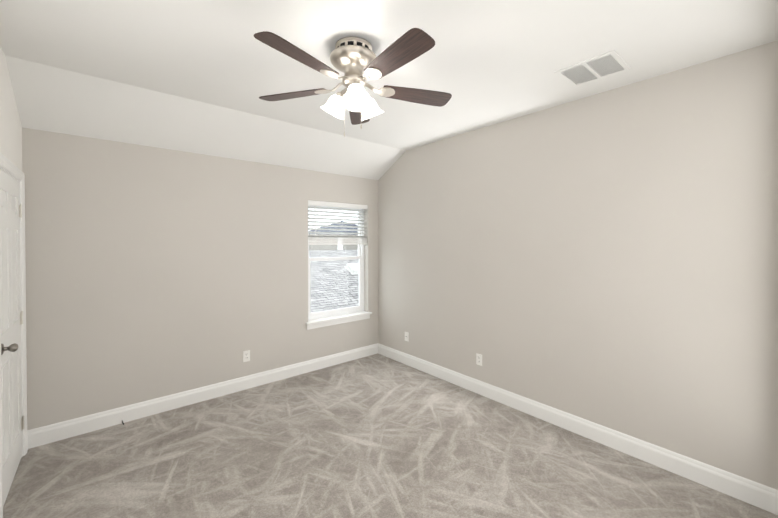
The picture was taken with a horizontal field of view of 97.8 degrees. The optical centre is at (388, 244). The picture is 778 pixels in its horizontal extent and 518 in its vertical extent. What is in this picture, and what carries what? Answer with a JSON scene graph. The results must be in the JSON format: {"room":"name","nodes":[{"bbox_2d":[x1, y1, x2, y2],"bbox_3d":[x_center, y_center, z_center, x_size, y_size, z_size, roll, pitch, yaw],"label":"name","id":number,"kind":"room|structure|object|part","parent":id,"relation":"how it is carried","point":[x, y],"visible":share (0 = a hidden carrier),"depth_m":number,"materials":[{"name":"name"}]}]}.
{"room":"empty bedroom","nodes":[
{"label":"empty bedroom","id":0,"kind":"room"},
{"bbox_2d":[0,47,21,170],"bbox_3d":[-1.172,0.207,0.576,0.150,2.740,5.110,0,1,-40],"label":"wall","id":1,"kind":"structure","parent":0,"point":[10,137],"depth_m":2.19,"materials":[{"name":"beige paint"}]},
{"bbox_2d":[0,169,23,505],"bbox_3d":[-2.464,0.551,2.197,0.048,1.997,0.726,0,1,-40],"label":"door","id":2,"kind":"structure","parent":1,"relation":"in","point":[10,320],"depth_m":2.20,"materials":[{"name":"white paint"}]},
{"bbox_2d":[1,343,18,354],"bbox_3d":[-2.240,0.613,2.004,0.070,0.066,0.070,0,1,-40],"label":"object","id":3,"kind":"structure","parent":2,"relation":"attached to","point":[13,347],"depth_m":1.99,"materials":[{"name":"grey metal"}]},
{"bbox_3d":[-2.673,0.529,2.470,0.013,1.649,0.038,0,1,-40],"label":"door hinges","id":4,"kind":"part","parent":2,"relation":"part of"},
{"bbox_2d":[0,152,26,517],"bbox_3d":[-2.503,0.514,2.158,0.170,2.094,0.888,0,1,-40],"label":"door frame","id":5,"kind":"structure","parent":1,"relation":"attached to","point":[9,166],"depth_m":2.49,"materials":[{"name":"white paint"}]},
{"bbox_2d":[22,128,377,429],"bbox_3d":[-1.510,0.326,3.741,3.732,2.440,0.150,0,1,-40],"label":"wall","id":6,"kind":"structure","parent":0,"point":[153,272],"depth_m":3.14,"materials":[{"name":"beige paint"}]},
{"bbox_2d":[27,343,377,448],"bbox_3d":[-1.457,1.478,3.689,3.432,0.138,0.016,0,1,-40],"label":"baseboard","id":7,"kind":"structure","parent":6,"relation":"attached to","point":[47,434],"depth_m":3.21,"materials":[{"name":"white paint"}]},
{"bbox_2d":[243,350,249,361],"bbox_3d":[-1.524,1.197,3.635,0.070,0.115,0.008,0,1,-40],"label":"electrical outlet","id":8,"kind":"object","parent":6,"relation":"attached to","point":[246,356],"visible":1,"depth_m":3.63,"materials":[{"name":"white plastic"}]},
{"bbox_2d":[308,205,366,319],"bbox_3d":[-0.687,0.199,4.452,0.899,1.478,0.127,0,1,-40],"label":"window","id":9,"kind":"structure","parent":6,"relation":"in","point":[362,223],"depth_m":4.46,"materials":[{"name":"white plastic"}]},
{"bbox_3d":[-0.716,-0.153,4.483,0.761,0.637,0.004,0,1,-40],"label":"glass","id":10,"kind":"part","parent":9,"relation":"part of","materials":[{"name":"clear glass"}]},
{"bbox_3d":[-0.717,-0.149,4.484,0.821,0.705,0.024,0,1,-40],"label":"window sash","id":11,"kind":"part","parent":9,"relation":"part of","materials":[{"name":"white plastic"}]},
{"bbox_3d":[-0.698,0.530,4.469,0.749,0.646,0.004,0,1,-40],"label":"glass","id":12,"kind":"part","parent":9,"relation":"part of","materials":[{"name":"clear glass"}]},
{"bbox_3d":[-0.695,0.533,4.465,0.821,0.732,0.038,0,1,-40],"label":"window sash","id":13,"kind":"part","parent":9,"relation":"part of","materials":[{"name":"white plastic"}]},
{"bbox_2d":[308,200,367,208],"bbox_3d":[-0.658,-0.508,4.411,0.895,0.060,0.071,0,1,-40],"label":"blind headrail","id":14,"kind":"object","parent":9,"relation":"attached to","point":[333,204],"visible":0.89,"depth_m":4.35,"materials":[{"name":"white plastic"}]},
{"bbox_2d":[315,206,315,239],"bbox_3d":[-0.905,-0.273,4.171,0.007,0.430,0.010,0,1,-40],"label":"blind cord","id":15,"kind":"object","parent":14,"relation":"hanging from","point":[315,226],"depth_m":4.17,"materials":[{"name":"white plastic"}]},
{"bbox_2d":[308,237,366,244],"bbox_3d":[-0.661,-0.043,4.420,0.889,0.095,0.054,0,1,-40],"label":"blind stack","id":16,"kind":"object","parent":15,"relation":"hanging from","point":[332,241],"visible":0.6,"depth_m":4.36,"materials":[{"name":"white plastic"}]},
{"bbox_2d":[306,311,371,329],"bbox_3d":[-0.645,0.980,4.411,0.971,0.089,0.130,0,1,-40],"label":"window sill","id":17,"kind":"structure","parent":6,"relation":"attached to","point":[332,320],"depth_m":4.35,"materials":[{"name":"white paint"}]},
{"bbox_2d":[0,0,777,179],"bbox_3d":[0.144,-1.150,1.780,3.732,0.550,5.260,0,1,-40],"label":"ceiling","id":18,"kind":"structure","parent":0,"point":[198,76],"depth_m":2.19,"materials":[{"name":"white paint"}]},
{"bbox_2d":[254,28,451,136],"bbox_3d":[-0.192,-0.908,1.997,1.234,0.537,1.200,0,1,-40],"label":"ceiling fan","id":19,"kind":"object","parent":18,"relation":"hanging from","point":[353,59],"visible":1,"depth_m":1.94,"materials":[{"name":"brown wood"}]},
{"bbox_3d":[-0.600,-0.947,2.151,0.465,0.006,0.146,0,13,17],"label":"blade","id":20,"kind":"part","parent":19,"relation":"part of","materials":[{"name":"brown wood"}]},
{"label":"blade","id":21,"kind":"part","parent":19,"relation":"part of","materials":[{"name":"brown wood"}]},
{"bbox_3d":[-0.344,-0.836,2.075,0.149,0.140,0.145,0,1,-40],"label":"lamp shade","id":22,"kind":"part","parent":19,"relation":"part of","materials":[{"name":"white glass"}]},
{"bbox_3d":[-0.295,-0.905,2.056,0.055,0.060,0.066,0,1,-40],"label":"light arm","id":23,"kind":"part","parent":19,"relation":"part of"},
{"bbox_3d":[-0.182,-0.834,1.897,0.150,0.140,0.146,0,1,-40],"label":"lamp shade","id":24,"kind":"part","parent":19,"relation":"part of","materials":[{"name":"white glass"}]},
{"bbox_3d":[-0.185,-0.852,1.916,0.051,0.077,0.056,0,1,-40],"label":"bulb","id":25,"kind":"part","parent":19,"relation":"part of","materials":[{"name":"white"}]},
{"bbox_3d":[-0.217,-0.949,2.439,0.146,0.006,0.465,-12,1,-1],"label":"blade","id":26,"kind":"part","parent":19,"relation":"part of","materials":[{"name":"brown wood"}]},
{"bbox_3d":[-0.110,-0.837,2.125,0.147,0.140,0.154,0,1,-40],"label":"lamp shade","id":27,"kind":"part","parent":19,"relation":"part of","materials":[{"name":"white glass"}]},
{"bbox_3d":[0.035,-0.942,1.706,0.146,0.006,0.465,14,-8,-36],"label":"blade","id":28,"kind":"part","parent":19,"relation":"part of","materials":[{"name":"brown wood"}]},
{"bbox_3d":[0.175,-0.947,2.164,0.465,0.006,0.146,0,-11,-19],"label":"blade","id":29,"kind":"part","parent":19,"relation":"part of","materials":[{"name":"brown wood"}]},
{"bbox_2d":[554,50,630,86],"bbox_3d":[1.375,-1.176,2.298,0.340,0.009,0.355,0,1,-40],"label":"ceiling vent","id":30,"kind":"object","parent":18,"relation":"in","point":[618,59],"visible":1,"depth_m":2.27,"materials":[{"name":"white paint"}]},
{"bbox_2d":[3,353,777,517],"bbox_3d":[0.144,1.625,1.807,3.732,0.120,5.260,0,1,-40],"label":"floor","id":31,"kind":"structure","parent":0,"point":[377,435],"depth_m":2.40,"materials":[{"name":"carpet"}]},
{"bbox_2d":[378,41,777,489],"bbox_3d":[1.159,0.180,3.364,0.150,2.740,3.880,0,1,-40],"label":"wall","id":32,"kind":"structure","parent":0,"point":[609,259],"depth_m":2.57,"materials":[{"name":"beige paint"}]},
{"bbox_2d":[405,332,408,341],"bbox_3d":[0.223,1.180,4.350,0.013,0.115,0.070,0,1,-40],"label":"electrical outlet","id":33,"kind":"object","parent":32,"relation":"attached to","point":[406,336],"visible":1,"depth_m":4.34,"materials":[{"name":"white plastic"}]},
{"bbox_2d":[476,353,481,365],"bbox_3d":[0.934,1.193,3.517,0.008,0.115,0.070,0,1,-40],"label":"electrical outlet","id":34,"kind":"object","parent":32,"relation":"attached to","point":[478,359],"visible":1,"depth_m":3.52,"materials":[{"name":"white plastic"}]},
{"bbox_2d":[378,343,777,514],"bbox_3d":[1.057,1.481,3.369,0.016,0.138,3.760,0,1,-40],"label":"baseboard","id":35,"kind":"structure","parent":32,"relation":"attached to","point":[759,495],"depth_m":2.57,"materials":[{"name":"white paint"}]},
{"label":"outside","id":36,"kind":"structure","parent":0,"visible":0},
{"bbox_2d":[309,221,356,234],"bbox_3d":[-5.025,0.954,36.278,7.800,6.950,7.800,0,1,-40],"label":"house","id":37,"kind":"structure","parent":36,"point":[337,228],"depth_m":34.24,"materials":[{"name":"grey stone"}]},
{"bbox_2d":[309,234,357,250],"bbox_3d":[-2.386,1.921,26.850,28.000,5.200,8.000,0,1,-40],"label":"house","id":38,"kind":"structure","parent":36,"point":[314,247],"depth_m":20.73,"materials":[{"name":"beige"}]},
{"bbox_2d":[309,250,358,312],"bbox_3d":[0.469,2.342,10.364,21.000,4.280,4.650,0,1,-40],"label":"roof shingles","id":39,"kind":"object","parent":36,"point":[348,282],"depth_m":9.43,"materials":[{"name":"grey"}]},
{"bbox_2d":[344,263,358,274],"bbox_3d":[-1.034,0.739,10.435,0.500,0.124,0.500,0,27,-40],"label":"roof vent","id":40,"kind":"object","parent":39,"relation":"on","point":[350,266],"depth_m":10.30,"materials":[{"name":"silver metal"}]}
]}

